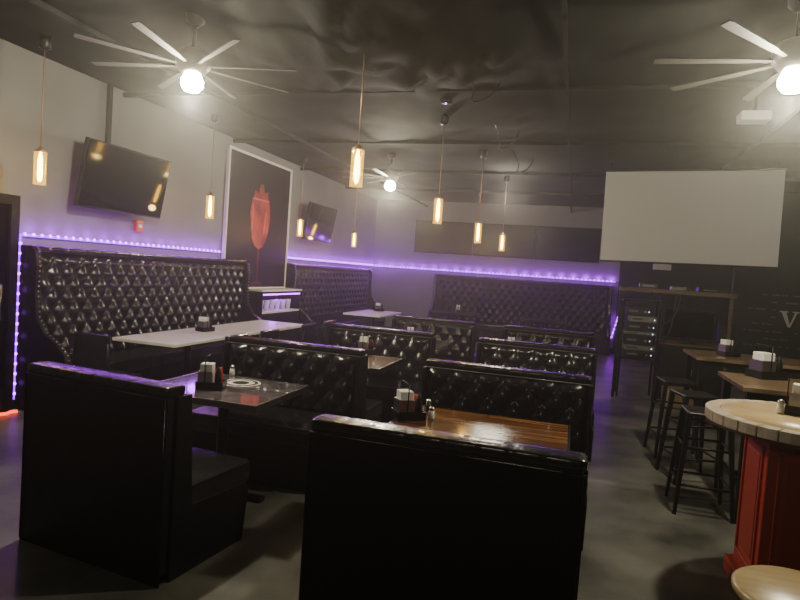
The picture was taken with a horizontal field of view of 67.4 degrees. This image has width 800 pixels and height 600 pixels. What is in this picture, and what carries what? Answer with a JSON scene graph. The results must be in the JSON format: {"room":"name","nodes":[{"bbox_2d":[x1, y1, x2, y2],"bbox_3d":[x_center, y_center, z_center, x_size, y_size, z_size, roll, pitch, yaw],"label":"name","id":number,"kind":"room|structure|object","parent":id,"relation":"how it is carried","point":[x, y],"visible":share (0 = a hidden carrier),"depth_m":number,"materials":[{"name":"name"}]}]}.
{"room":"bar","nodes":[
{"label":"bar","id":0,"kind":"room"},
{"bbox_2d":[0,38,377,277],"bbox_3d":[-3.388,-0.727,7.523,0.150,3.550,18.600,5,3,16],"label":"wall","id":1,"kind":"structure","parent":0,"point":[74,102],"depth_m":7.22,"materials":[{"name":"grey paint"}]},
{"bbox_2d":[0,193,20,412],"bbox_3d":[-3.933,0.055,5.396,0.102,2.120,1.070,5,3,16],"label":"door","id":2,"kind":"structure","parent":1,"relation":"in","point":[9,204],"depth_m":5.83,"materials":[{"name":"black metal"}]},
{"bbox_2d":[73,136,170,218],"bbox_3d":[-3.202,-1.369,6.930,0.278,0.726,1.330,5,3,16],"label":"television","id":3,"kind":"object","parent":1,"relation":"attached to","point":[111,177],"visible":1,"depth_m":6.79,"materials":[{"name":"black glass"}]},
{"bbox_2d":[134,220,143,232],"bbox_3d":[-3.268,-0.925,7.508,0.056,0.150,0.120,5,3,16],"label":"fire alarm","id":4,"kind":"object","parent":1,"relation":"attached to","point":[138,224],"visible":1,"depth_m":7.47,"materials":[{"name":"red plastic"}]},
{"bbox_2d":[221,145,292,287],"bbox_3d":[-2.418,-1.302,10.329,0.050,2.240,2.140,5,3,16],"label":"wall picture","id":5,"kind":"object","parent":1,"relation":"attached to","point":[257,200],"visible":0.93,"depth_m":10.26,"materials":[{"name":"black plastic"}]},
{"bbox_2d":[301,201,337,242],"bbox_3d":[-1.669,-1.558,12.209,0.278,0.726,1.330,5,3,16],"label":"television","id":6,"kind":"object","parent":1,"relation":"attached to","point":[319,223],"visible":1,"depth_m":12.07,"materials":[{"name":"black glass"}]},
{"bbox_2d":[0,342,785,599],"bbox_3d":[1.778,1.535,6.090,11.300,0.100,19.000,5,3,16],"label":"floor","id":7,"kind":"structure","parent":0,"point":[635,548],"depth_m":3.83,"materials":[{"name":"concrete"}]},
{"bbox_2d":[72,332,140,376],"bbox_3d":[-2.800,0.741,5.728,0.420,0.881,0.459,5,3,16],"label":"booth seat","id":8,"kind":"object","parent":7,"relation":"on","point":[90,350],"visible":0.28,"depth_m":5.50,"materials":[{"name":"black plastic"}]},
{"bbox_2d":[19,361,249,587],"bbox_3d":[-1.496,0.882,3.463,1.036,1.000,0.715,5,3,23],"label":"booth seat","id":9,"kind":"object","parent":7,"relation":"on","point":[113,478],"visible":1,"depth_m":3.13,"materials":[{"name":"black leather"}]},
{"bbox_2d":[192,446,249,502],"bbox_3d":[-1.472,0.980,3.540,1.026,0.140,0.560,5,3,23],"label":"seat cushion","id":10,"kind":"object","parent":9,"relation":"on","point":[216,476],"depth_m":3.40,"materials":[{"name":"black leather"}]},
{"bbox_2d":[13,232,261,408],"bbox_3d":[-2.945,0.179,7.808,0.670,1.769,4.055,5,3,16],"label":"bench","id":11,"kind":"object","parent":7,"relation":"on","point":[63,291],"depth_m":7.02,"materials":[{"name":"black leather"}]},
{"bbox_2d":[70,349,160,371],"bbox_3d":[-3.244,0.709,6.570,0.500,0.160,1.287,5,3,16],"label":"seat cushion","id":12,"kind":"object","parent":11,"relation":"on","point":[131,360],"depth_m":6.80,"materials":[{"name":"black leather"}]},
{"bbox_2d":[129,342,221,365],"bbox_3d":[-2.885,0.674,7.812,0.500,0.160,1.287,5,3,16],"label":"seat cushion","id":13,"kind":"object","parent":11,"relation":"on","point":[169,356],"depth_m":7.53,"materials":[{"name":"black leather"}]},
{"bbox_2d":[214,335,253,353],"bbox_3d":[-2.525,0.639,9.054,0.500,0.160,1.287,5,3,16],"label":"seat cushion","id":14,"kind":"object","parent":11,"relation":"on","point":[222,342],"depth_m":8.40,"materials":[{"name":"black leather"}]},
{"bbox_2d":[112,328,251,374],"bbox_3d":[-2.431,0.773,6.840,0.760,0.760,1.500,5,3,16],"label":"dining table","id":15,"kind":"object","parent":7,"relation":"on","point":[187,337],"visible":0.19,"depth_m":6.61,"materials":[{"name":"beige laminate"}]},
{"bbox_2d":[195,312,214,331],"bbox_3d":[-2.352,0.265,7.255,0.140,0.222,0.180,5,3,26],"label":"condiment caddy","id":16,"kind":"object","parent":15,"relation":"on","point":[204,324],"visible":1,"depth_m":7.20,"materials":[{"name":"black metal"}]},
{"bbox_2d":[195,327,214,331],"bbox_3d":[-2.358,0.350,7.259,0.140,0.050,0.180,5,3,26],"label":"tray","id":17,"kind":"object","parent":15,"relation":"on","point":[202,329],"depth_m":7.19,"materials":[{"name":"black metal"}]},
{"bbox_2d":[162,372,309,502],"bbox_3d":[-1.245,0.983,4.200,0.924,0.761,0.784,5,3,16],"label":"dining table","id":18,"kind":"object","parent":7,"relation":"on","point":[269,393],"visible":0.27,"depth_m":4.11,"materials":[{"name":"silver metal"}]},
{"bbox_2d":[195,354,226,390],"bbox_3d":[-1.286,0.492,4.103,0.180,0.222,0.140,4,3,-4],"label":"condiment caddy","id":19,"kind":"object","parent":18,"relation":"on","point":[208,378],"visible":1,"depth_m":4.05,"materials":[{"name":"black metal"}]},
{"bbox_2d":[195,379,226,390],"bbox_3d":[-1.292,0.578,4.107,0.180,0.050,0.140,4,3,-4],"label":"tray","id":20,"kind":"object","parent":19,"relation":"on","point":[201,384],"depth_m":4.04,"materials":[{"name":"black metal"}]},
{"bbox_2d":[215,367,221,382],"bbox_3d":[-1.234,0.525,4.078,0.044,0.139,0.043,4,3,-4],"label":"sauce bottle","id":21,"kind":"object","parent":19,"relation":"on","point":[218,376],"depth_m":4.06,"materials":[{"name":"red plastic"}]},
{"bbox_2d":[227,379,260,386],"bbox_3d":[-1.150,0.599,4.340,0.280,0.004,0.280,5,3,16],"label":"plate","id":22,"kind":"object","parent":18,"relation":"on","point":[231,382],"visible":0.86,"depth_m":4.33,"materials":[{"name":"white ceramic"}]},
{"bbox_2d":[212,320,302,336],"bbox_3d":[-2.000,0.731,8.328,0.760,0.760,1.500,5,3,16],"label":"dining table","id":23,"kind":"object","parent":7,"relation":"on","point":[256,326],"visible":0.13,"depth_m":8.24,"materials":[{"name":"white laminate"}]},
{"bbox_2d":[260,328,278,339],"bbox_3d":[-1.708,0.760,6.922,0.459,0.881,0.420,5,3,16],"label":"dining chair","id":24,"kind":"object","parent":7,"relation":"on","point":[272,333],"visible":0.19,"depth_m":6.82,"materials":[{"name":"black leather"}]},
{"bbox_2d":[249,288,301,341],"bbox_3d":[-2.277,0.390,10.607,0.420,1.180,1.480,5,3,16],"label":"shelf","id":25,"kind":"object","parent":7,"relation":"on","point":[257,296],"visible":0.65,"depth_m":10.73,"materials":[{"name":"black laminate"}]},
{"bbox_2d":[192,335,382,492],"bbox_3d":[-0.899,0.849,5.002,1.212,1.000,1.280,5,3,16],"label":"booth seat","id":26,"kind":"object","parent":7,"relation":"on","point":[274,439],"visible":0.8,"depth_m":4.76,"materials":[{"name":"black leather"}]},
{"bbox_2d":[192,406,351,448],"bbox_3d":[-1.006,0.958,4.662,1.200,0.140,0.560,5,3,16],"label":"seat cushion","id":27,"kind":"object","parent":26,"relation":"on","point":[289,427],"depth_m":4.47,"materials":[{"name":"black leather"}]},
{"bbox_2d":[365,399,382,419],"bbox_3d":[-0.805,0.939,5.353,1.200,0.140,0.560,5,3,16],"label":"seat cushion","id":28,"kind":"object","parent":26,"relation":"on","point":[373,411],"depth_m":5.26,"materials":[{"name":"black leather"}]},
{"bbox_2d":[300,323,315,343],"bbox_3d":[-1.415,0.731,7.930,0.459,0.881,0.420,5,3,16],"label":"dining chair","id":29,"kind":"object","parent":7,"relation":"on","point":[308,331],"visible":0.22,"depth_m":7.81,"materials":[{"name":"black leather"}]},
{"bbox_2d":[322,320,335,344],"bbox_3d":[-1.221,0.712,8.602,0.459,0.881,0.420,5,3,16],"label":"dining chair","id":30,"kind":"object","parent":7,"relation":"on","point":[326,324],"visible":0.22,"depth_m":8.37,"materials":[{"name":"black leather"}]},
{"bbox_2d":[285,263,384,343],"bbox_3d":[-1.291,0.078,13.499,0.675,1.660,4.540,5,3,16],"label":"bench","id":31,"kind":"object","parent":7,"relation":"on","point":[328,292],"visible":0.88,"depth_m":13.16,"materials":[{"name":"black leather"}]},
{"bbox_2d":[313,320,342,334],"bbox_3d":[-1.644,0.553,12.094,0.500,0.160,1.454,5,3,16],"label":"seat cushion","id":32,"kind":"object","parent":31,"relation":"on","point":[319,324],"depth_m":11.71,"materials":[{"name":"black leather"}]},
{"bbox_2d":[323,317,365,324],"bbox_3d":[-1.238,0.513,13.496,0.500,0.160,1.454,5,3,16],"label":"seat cushion","id":33,"kind":"object","parent":31,"relation":"on","point":[345,320],"depth_m":13.50,"materials":[{"name":"black leather"}]},
{"bbox_2d":[349,316,384,324],"bbox_3d":[-0.831,0.474,14.898,0.500,0.160,1.454,5,3,16],"label":"seat cushion","id":34,"kind":"object","parent":31,"relation":"on","point":[381,320],"depth_m":14.64,"materials":[{"name":"black leather"}]},
{"bbox_2d":[343,309,400,326],"bbox_3d":[-0.570,0.635,12.369,0.760,0.760,1.500,5,3,16],"label":"dining table","id":35,"kind":"object","parent":7,"relation":"on","point":[368,313],"visible":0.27,"depth_m":12.16,"materials":[{"name":"white laminate"}]},
{"bbox_2d":[327,323,435,422],"bbox_3d":[-0.235,0.810,6.757,1.212,1.000,1.280,5,3,16],"label":"booth seat","id":36,"kind":"object","parent":7,"relation":"on","point":[415,347],"visible":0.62,"depth_m":6.57,"materials":[{"name":"black leather"}]},
{"bbox_2d":[366,375,421,400],"bbox_3d":[-0.342,0.919,6.416,1.200,0.140,0.560,5,3,16],"label":"seat cushion","id":37,"kind":"object","parent":36,"relation":"on","point":[379,387],"depth_m":6.16,"materials":[{"name":"black leather"}]},
{"bbox_2d":[365,354,402,373],"bbox_3d":[-0.595,0.946,5.907,1.024,0.761,0.784,5,3,16],"label":"dining table","id":38,"kind":"object","parent":7,"relation":"on","point":[376,364],"visible":0.17,"depth_m":5.78,"materials":[{"name":"brown wood"}]},
{"bbox_2d":[358,331,375,354],"bbox_3d":[-0.351,0.449,6.332,0.180,0.222,0.140,4,3,6],"label":"condiment caddy","id":39,"kind":"object","parent":38,"relation":"on","point":[364,343],"visible":0.83,"depth_m":6.28,"materials":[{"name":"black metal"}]},
{"bbox_2d":[392,315,476,362],"bbox_3d":[0.465,0.763,8.740,1.212,1.000,1.280,5,3,16],"label":"booth seat","id":40,"kind":"object","parent":7,"relation":"on","point":[462,334],"visible":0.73,"depth_m":8.57,"materials":[{"name":"black leather"}]},
{"bbox_2d":[435,356,470,362],"bbox_3d":[0.357,0.872,8.399,1.200,0.140,0.560,5,3,16],"label":"seat cushion","id":41,"kind":"object","parent":40,"relation":"on","point":[467,359],"depth_m":8.47,"materials":[{"name":"black leather"}]},
{"bbox_2d":[298,414,587,599],"bbox_3d":[0.224,1.038,2.727,1.139,1.000,0.715,5,3,17],"label":"booth seat","id":42,"kind":"object","parent":7,"relation":"on","point":[392,511],"visible":1,"depth_m":2.38,"materials":[{"name":"black leather"}]},
{"bbox_2d":[436,340,452,350],"bbox_3d":[0.126,0.907,7.748,0.924,0.761,0.784,5,3,16],"label":"dining table","id":43,"kind":"object","parent":7,"relation":"on","point":[440,345],"visible":0.16,"depth_m":7.64,"materials":[{"name":"brown wood"}]},
{"bbox_2d":[431,309,477,319],"bbox_3d":[1.303,0.660,14.535,1.024,0.761,0.784,5,3,16],"label":"dining table","id":44,"kind":"object","parent":7,"relation":"on","point":[454,313],"visible":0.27,"depth_m":14.27,"materials":[{"name":"black metal"}]},
{"bbox_2d":[389,405,570,450],"bbox_3d":[0.445,1.133,3.549,1.024,0.761,0.784,5,3,16],"label":"dining table","id":45,"kind":"object","parent":7,"relation":"on","point":[511,429],"visible":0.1,"depth_m":3.56,"materials":[{"name":"brown wood"}]},
{"bbox_2d":[390,380,425,420],"bbox_3d":[0.056,0.608,3.648,0.180,0.222,0.140,3,3,-19],"label":"condiment caddy","id":46,"kind":"object","parent":45,"relation":"on","point":[407,406],"visible":1,"depth_m":3.60,"materials":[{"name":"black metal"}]},
{"bbox_2d":[390,407,425,420],"bbox_3d":[0.051,0.694,3.652,0.180,0.050,0.140,3,3,-19],"label":"tray","id":47,"kind":"object","parent":46,"relation":"on","point":[400,414],"depth_m":3.59,"materials":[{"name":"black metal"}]},
{"bbox_2d":[415,394,421,411],"bbox_3d":[0.113,0.641,3.638,0.044,0.139,0.043,3,3,-19],"label":"sauce bottle","id":48,"kind":"object","parent":46,"relation":"on","point":[418,403],"depth_m":3.62,"materials":[{"name":"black plastic"}]},
{"bbox_2d":[421,358,592,550],"bbox_3d":[0.747,0.992,4.415,1.212,1.000,1.280,5,3,16],"label":"booth seat","id":49,"kind":"object","parent":7,"relation":"on","point":[539,395],"visible":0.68,"depth_m":4.29,"materials":[{"name":"black leather"}]},
{"bbox_2d":[428,273,612,354],"bbox_3d":[2.937,0.299,15.028,4.440,1.660,0.675,5,3,16],"label":"bench","id":50,"kind":"object","parent":7,"relation":"on","point":[498,303],"visible":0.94,"depth_m":15.08,"materials":[{"name":"black leather"}]},
{"bbox_2d":[476,322,487,329],"bbox_3d":[1.516,0.616,15.357,1.421,0.160,0.500,5,3,16],"label":"seat cushion","id":51,"kind":"object","parent":50,"relation":"on","point":[480,325],"depth_m":14.96,"materials":[{"name":"black leather"}]},
{"bbox_2d":[486,323,538,331],"bbox_3d":[2.882,0.730,14.964,1.421,0.160,0.500,5,3,16],"label":"seat cushion","id":52,"kind":"object","parent":50,"relation":"on","point":[490,327],"depth_m":14.95,"materials":[{"name":"black leather"}]},
{"bbox_2d":[549,328,605,341],"bbox_3d":[4.249,0.845,14.572,1.421,0.160,0.500,5,3,16],"label":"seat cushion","id":53,"kind":"object","parent":50,"relation":"on","point":[600,336],"depth_m":14.65,"materials":[{"name":"black leather"}]},
{"bbox_2d":[476,337,597,461],"bbox_3d":[1.394,0.947,6.289,1.212,1.000,1.280,5,3,16],"label":"booth seat","id":54,"kind":"object","parent":7,"relation":"on","point":[490,351],"visible":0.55,"depth_m":6.17,"materials":[{"name":"black leather"}]},
{"bbox_2d":[590,404,593,426],"bbox_3d":[1.287,1.056,5.948,1.200,0.140,0.560,5,3,16],"label":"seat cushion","id":55,"kind":"object","parent":54,"relation":"on","point":[592,411],"depth_m":5.53,"materials":[{"name":"black leather"}]},
{"bbox_2d":[503,325,594,347],"bbox_3d":[2.016,0.893,8.294,1.212,1.000,1.280,5,3,16],"label":"booth seat","id":56,"kind":"object","parent":7,"relation":"on","point":[521,333],"visible":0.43,"depth_m":8.19,"materials":[{"name":"black leather"}]},
{"bbox_2d":[614,298,660,399],"bbox_3d":[3.600,0.728,9.108,0.530,1.470,0.477,5,3,16],"label":"rack","id":57,"kind":"object","parent":7,"relation":"on","point":[635,342],"visible":0.98,"depth_m":8.92,"materials":[{"name":"black metal"}]},
{"bbox_2d":[643,376,697,462],"bbox_3d":[2.735,1.175,6.011,0.413,0.762,0.413,4,3,8],"label":"bar stool","id":58,"kind":"object","parent":7,"relation":"on","point":[666,380],"visible":0.76,"depth_m":5.87,"materials":[{"name":"black metal"}]},
{"bbox_2d":[611,286,736,396],"bbox_3d":[3.942,0.681,8.720,1.540,1.650,0.200,5,3,16],"label":"wooden shelf","id":59,"kind":"object","parent":7,"relation":"on","point":[732,297],"visible":0.76,"depth_m":8.64,"materials":[{"name":"brown wood"}]},
{"bbox_2d":[639,283,657,288],"bbox_3d":[3.637,-0.208,8.781,0.260,0.070,0.143,5,3,21],"label":"box","id":60,"kind":"object","parent":59,"relation":"on","point":[641,285],"visible":0.98,"depth_m":8.72,"materials":[{"name":"black"}]},
{"bbox_2d":[660,293,676,341],"bbox_3d":[3.815,0.254,8.609,0.223,0.708,0.016,5,3,16],"label":"cable","id":61,"kind":"object","parent":59,"relation":"hanging from","point":[660,293],"visible":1,"depth_m":8.61,"materials":[{"name":"black plastic"}]},
{"bbox_2d":[696,287,721,292],"bbox_3d":[4.403,-0.138,8.561,0.300,0.060,0.143,4,3,9],"label":"box","id":62,"kind":"object","parent":59,"relation":"on","point":[711,290],"visible":0.96,"depth_m":8.50,"materials":[{"name":"black"}]},
{"bbox_2d":[660,385,693,407],"bbox_3d":[3.966,1.385,8.576,0.360,0.263,0.280,4,3,4],"label":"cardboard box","id":63,"kind":"object","parent":7,"relation":"on","point":[677,398],"visible":0.43,"depth_m":8.44,"materials":[{"name":"brown"}]},
{"bbox_2d":[655,389,722,488],"bbox_3d":[2.565,1.199,5.279,0.413,0.762,0.413,4,3,2],"label":"bar stool","id":64,"kind":"object","parent":7,"relation":"on","point":[703,396],"visible":0.72,"depth_m":5.35,"materials":[{"name":"black metal"}]},
{"bbox_2d":[655,339,732,402],"bbox_3d":[4.425,1.092,9.104,1.040,0.860,0.556,5,3,16],"label":"base cabinet","id":65,"kind":"object","parent":7,"relation":"on","point":[671,358],"visible":0.28,"depth_m":8.91,"materials":[{"name":"black laminate"}]},
{"bbox_2d":[655,339,717,348],"bbox_3d":[4.456,0.678,9.091,1.040,0.030,0.540,5,3,16],"label":"countertop","id":66,"kind":"structure","parent":65,"relation":"on","point":[667,342],"depth_m":8.93,"materials":[{"name":"brown wood"}]},
{"bbox_2d":[662,309,716,344],"bbox_3d":[4.364,0.408,9.058,0.720,0.500,0.200,5,3,16],"label":"monitor","id":67,"kind":"object","parent":66,"relation":"on","point":[687,324],"visible":1,"depth_m":9.02,"materials":[{"name":"black plastic"}]},
{"bbox_2d":[715,322,735,345],"bbox_3d":[4.837,0.518,8.920,0.200,0.360,0.208,5,3,16],"label":"loudspeaker","id":68,"kind":"object","parent":66,"relation":"on","point":[721,326],"visible":0.45,"depth_m":8.84,"materials":[{"name":"black plastic"}]},
{"bbox_2d":[664,404,734,523],"bbox_3d":[2.293,1.215,4.557,0.413,0.762,0.413,5,3,16],"label":"bar stool","id":69,"kind":"object","parent":7,"relation":"on","point":[697,411],"visible":0.77,"depth_m":4.43,"materials":[{"name":"black metal"}]},
{"bbox_2d":[682,348,799,454],"bbox_3d":[3.659,1.106,6.262,1.250,1.000,0.800,5,3,16],"label":"bar table","id":70,"kind":"object","parent":7,"relation":"on","point":[706,358],"visible":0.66,"depth_m":6.05,"materials":[{"name":"brown wood"}]},
{"bbox_2d":[716,334,740,356],"bbox_3d":[3.444,0.476,6.281,0.180,0.222,0.140,4,3,-9],"label":"condiment caddy","id":71,"kind":"object","parent":70,"relation":"on","point":[726,348],"visible":1,"depth_m":6.23,"materials":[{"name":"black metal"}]},
{"bbox_2d":[716,350,740,356],"bbox_3d":[3.438,0.562,6.285,0.180,0.050,0.140,4,3,-9],"label":"tray","id":72,"kind":"object","parent":71,"relation":"on","point":[726,353],"depth_m":6.22,"materials":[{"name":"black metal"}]},
{"bbox_2d":[705,399,799,599],"bbox_3d":[2.164,1.145,3.290,0.960,1.002,0.964,5,3,16],"label":"bar counter","id":73,"kind":"object","parent":7,"relation":"on","point":[767,532],"visible":0.88,"depth_m":3.13,"materials":[{"name":"brown wood"}]},
{"bbox_2d":[776,399,784,413],"bbox_3d":[2.139,0.596,3.370,0.042,0.078,0.041,5,3,16],"label":"shaker","id":74,"kind":"object","parent":73,"relation":"on","point":[780,408],"visible":1,"depth_m":3.36,"materials":[{"name":"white glass"}]},
{"bbox_2d":[784,374,799,416],"bbox_3d":[2.264,0.532,3.379,0.140,0.222,0.180,6,3,36],"label":"condiment caddy","id":75,"kind":"object","parent":73,"relation":"on","point":[792,407],"visible":1,"depth_m":3.33,"materials":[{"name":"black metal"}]},
{"bbox_2d":[784,401,799,416],"bbox_3d":[2.258,0.618,3.383,0.140,0.050,0.180,6,3,36],"label":"tray","id":76,"kind":"object","parent":75,"relation":"on","point":[791,408],"depth_m":3.33,"materials":[{"name":"black metal"}]},
{"bbox_2d":[712,371,799,523],"bbox_3d":[3.115,1.154,4.494,1.250,1.000,0.800,5,3,16],"label":"bar table","id":77,"kind":"object","parent":7,"relation":"on","point":[754,388],"visible":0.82,"depth_m":4.40,"materials":[{"name":"brown wood"}]},
{"bbox_2d":[745,343,788,380],"bbox_3d":[2.934,0.491,4.788,0.234,0.266,0.182,4,3,-9],"label":"condiment caddy","id":78,"kind":"object","parent":77,"relation":"on","point":[763,365],"visible":1,"depth_m":4.72,"materials":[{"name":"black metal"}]},
{"bbox_2d":[745,368,788,380],"bbox_3d":[2.927,0.593,4.793,0.234,0.060,0.182,4,3,-9],"label":"tray","id":79,"kind":"object","parent":78,"relation":"on","point":[759,373],"depth_m":4.71,"materials":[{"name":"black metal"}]},
{"bbox_2d":[776,356,782,372],"bbox_3d":[3.004,0.531,4.762,0.057,0.167,0.056,4,3,-9],"label":"sauce bottle","id":80,"kind":"object","parent":78,"relation":"on","point":[779,365],"depth_m":4.74,"materials":[{"name":"black plastic"}]},
{"bbox_2d":[731,565,799,599],"bbox_3d":[1.193,1.271,1.836,0.413,0.763,0.413,5,3,16],"label":"bar stool","id":81,"kind":"object","parent":7,"relation":"on","point":[753,582],"visible":1,"depth_m":1.87,"materials":[{"name":"brown wood"}]},
{"bbox_2d":[0,0,799,206],"bbox_3d":[2.023,-1.972,5.920,11.100,0.361,18.800,5,3,16],"label":"ceiling","id":82,"kind":"structure","parent":0,"point":[423,47],"depth_m":5.58,"materials":[{"name":"black paint"}]},
{"bbox_2d":[34,35,51,181],"bbox_3d":[-3.203,-1.713,5.375,0.102,1.353,0.102,5,3,16],"label":"pendant lamp","id":83,"kind":"object","parent":82,"relation":"hanging from","point":[45,42],"visible":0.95,"depth_m":5.37,"materials":[{"name":"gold metal"}]},
{"bbox_2d":[105,83,113,143],"bbox_3d":[-3.330,-2.096,6.869,0.040,0.750,0.050,5,3,16],"label":"conduit pipe","id":84,"kind":"object","parent":82,"relation":"attached to","point":[109,106],"visible":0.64,"depth_m":6.85,"materials":[{"name":"black metal"}]},
{"bbox_2d":[73,11,296,98],"bbox_3d":[-1.590,-1.921,4.626,1.534,0.640,1.534,6,3,28],"label":"ceiling fan","id":85,"kind":"object","parent":82,"relation":"hanging from","point":[193,63],"visible":0.94,"depth_m":4.56,"materials":[{"name":"white metal"}]},
{"bbox_2d":[207,115,218,216],"bbox_3d":[-2.432,-1.754,7.774,0.102,1.394,0.102,5,3,16],"label":"pendant lamp","id":86,"kind":"object","parent":82,"relation":"hanging from","point":[214,118],"visible":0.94,"depth_m":7.77,"materials":[{"name":"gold metal"}]},
{"bbox_2d":[26,0,427,206],"bbox_3d":[-1.861,-2.238,7.037,0.030,0.040,18.600,5,3,16],"label":"trim","id":87,"kind":"structure","parent":82,"relation":"attached to","point":[39,3],"depth_m":5.82,"materials":[{"name":"black metal"}]},
{"bbox_2d":[298,157,306,234],"bbox_3d":[-1.711,-1.820,10.473,0.102,1.424,0.102,5,3,16],"label":"pendant lamp","id":88,"kind":"object","parent":82,"relation":"hanging from","point":[303,159],"visible":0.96,"depth_m":10.46,"materials":[{"name":"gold metal"}]},
{"bbox_2d":[352,53,364,182],"bbox_3d":[-0.311,-1.531,4.777,0.102,1.254,0.102,5,3,16],"label":"pendant lamp","id":89,"kind":"object","parent":82,"relation":"hanging from","point":[358,148],"visible":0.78,"depth_m":4.78,"materials":[{"name":"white glass"}]},
{"bbox_2d":[342,153,439,190],"bbox_3d":[-0.141,-2.058,9.541,1.534,0.640,1.534,6,4,38],"label":"ceiling fan","id":90,"kind":"object","parent":82,"relation":"hanging from","point":[390,176],"visible":0.93,"depth_m":9.47,"materials":[{"name":"white metal"}]},
{"bbox_2d":[435,115,448,221],"bbox_3d":[0.485,-1.558,7.075,0.102,1.312,0.102,5,3,16],"label":"pendant lamp","id":91,"kind":"object","parent":82,"relation":"hanging from","point":[444,120],"visible":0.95,"depth_m":7.07,"materials":[{"name":"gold metal"}]},
{"bbox_2d":[123,81,776,97],"bbox_3d":[1.942,-1.999,5.630,10.900,0.050,0.040,5,3,16],"label":"trim","id":92,"kind":"structure","parent":82,"relation":"attached to","point":[725,84],"depth_m":5.91,"materials":[{"name":"black metal"}]},
{"bbox_2d":[345,186,604,196],"bbox_3d":[3.945,-2.194,12.543,10.900,0.050,0.040,5,3,16],"label":"trim","id":93,"kind":"structure","parent":82,"relation":"attached to","point":[346,187],"depth_m":13.16,"materials":[{"name":"black metal"}]},
{"bbox_2d":[475,150,486,240],"bbox_3d":[1.208,-1.554,8.973,0.102,1.402,0.102,5,3,16],"label":"pendant lamp","id":94,"kind":"object","parent":82,"relation":"hanging from","point":[483,156],"visible":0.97,"depth_m":8.96,"materials":[{"name":"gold metal"}]},
{"bbox_2d":[500,176,509,249],"bbox_3d":[1.909,-1.598,10.973,0.102,1.410,0.102,5,3,16],"label":"pendant lamp","id":95,"kind":"object","parent":82,"relation":"hanging from","point":[506,178],"visible":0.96,"depth_m":10.96,"materials":[{"name":"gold metal"}]},
{"bbox_2d":[233,139,799,147],"bbox_3d":[2.610,-2.064,7.934,10.900,0.050,0.040,5,3,16],"label":"trim","id":96,"kind":"structure","parent":82,"relation":"attached to","point":[420,142],"depth_m":8.11,"materials":[{"name":"black metal"}]},
{"bbox_2d":[300,167,799,181],"bbox_3d":[3.278,-2.129,10.239,10.900,0.050,0.040,5,3,16],"label":"trim","id":97,"kind":"structure","parent":82,"relation":"attached to","point":[301,168],"depth_m":10.77,"materials":[{"name":"black metal"}]},
{"bbox_2d":[561,0,571,212],"bbox_3d":[1.684,-1.940,6.019,0.030,0.040,18.600,5,3,16],"label":"trim","id":98,"kind":"structure","parent":82,"relation":"attached to","point":[563,2],"depth_m":5.09,"materials":[{"name":"black metal"}]},
{"bbox_2d":[600,163,786,268],"bbox_3d":[4.183,-1.271,8.700,2.360,1.526,0.061,4,3,21],"label":"projection screen","id":99,"kind":"object","parent":82,"relation":"hanging from","point":[732,217],"visible":0.91,"depth_m":8.67,"materials":[{"name":"grey fabric"}]},
{"bbox_2d":[654,0,799,100],"bbox_3d":[2.447,-1.594,3.695,1.534,0.640,1.534,6,3,33],"label":"ceiling fan","id":100,"kind":"object","parent":82,"relation":"hanging from","point":[785,58],"visible":1,"depth_m":3.69,"materials":[{"name":"white metal"}]},
{"bbox_2d":[736,97,772,124],"bbox_3d":[3.371,-1.817,5.707,0.260,0.260,0.230,5,3,16],"label":"projector","id":101,"kind":"object","parent":82,"relation":"hanging from","point":[754,116],"visible":0.95,"depth_m":5.63,"materials":[{"name":"white plastic"}]},
{"bbox_2d":[721,107,799,169],"bbox_3d":[3.696,-1.772,5.441,0.030,0.040,18.600,5,3,16],"label":"trim","id":102,"kind":"structure","parent":82,"relation":"attached to","point":[795,113],"depth_m":6.62,"materials":[{"name":"black metal"}]},
{"bbox_2d":[372,199,732,356],"bbox_3d":[4.513,-0.537,15.003,10.900,3.550,0.150,5,3,16],"label":"wall","id":103,"kind":"structure","parent":0,"point":[407,291],"depth_m":15.38,"materials":[{"name":"grey paint"}]},
{"bbox_2d":[414,220,473,254],"bbox_3d":[1.161,-1.639,15.804,1.550,0.840,0.113,5,3,16],"label":"television","id":104,"kind":"object","parent":103,"relation":"attached to","point":[440,237],"visible":1,"depth_m":15.74,"materials":[{"name":"black glass"}]},
{"bbox_2d":[287,257,615,282],"bbox_3d":[1.557,-0.629,13.066,6.272,0.041,5.192,5,3,16],"label":"led strip","id":105,"kind":"object","parent":103,"relation":"attached to","point":[297,258],"visible":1,"depth_m":15.19,"materials":[{"name":"purple plastic"}]},
{"bbox_2d":[473,223,535,258],"bbox_3d":[2.666,-1.513,15.372,1.550,0.840,0.113,5,3,16],"label":"television","id":106,"kind":"object","parent":103,"relation":"attached to","point":[518,240],"visible":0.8,"depth_m":15.30,"materials":[{"name":"black plastic"}]},
{"bbox_2d":[534,226,601,262],"bbox_3d":[4.170,-1.386,14.939,1.550,0.840,0.113,5,3,16],"label":"television","id":107,"kind":"object","parent":103,"relation":"attached to","point":[573,244],"visible":1,"depth_m":14.88,"materials":[{"name":"black plastic"}]},
{"bbox_2d":[653,264,670,269],"bbox_3d":[6.273,-0.790,14.366,0.400,0.140,0.080,5,3,16],"label":"air conditioner","id":108,"kind":"object","parent":103,"relation":"attached to","point":[655,266],"depth_m":14.33,"materials":[{"name":"white plastic"}]},
{"bbox_2d":[731,193,799,385],"bbox_3d":[7.368,-0.117,10.438,2.850,3.550,0.150,5,3,16],"label":"wall partition","id":109,"kind":"structure","parent":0,"point":[786,277],"depth_m":10.53,"materials":[{"name":"black paint"}]},
{"bbox_2d":[736,288,799,351],"bbox_3d":[6.861,0.379,10.498,1.700,1.050,0.024,5,3,16],"label":"chalkboard","id":110,"kind":"object","parent":109,"relation":"attached to","point":[766,317],"visible":1,"depth_m":10.59,"materials":[{"name":"black"}]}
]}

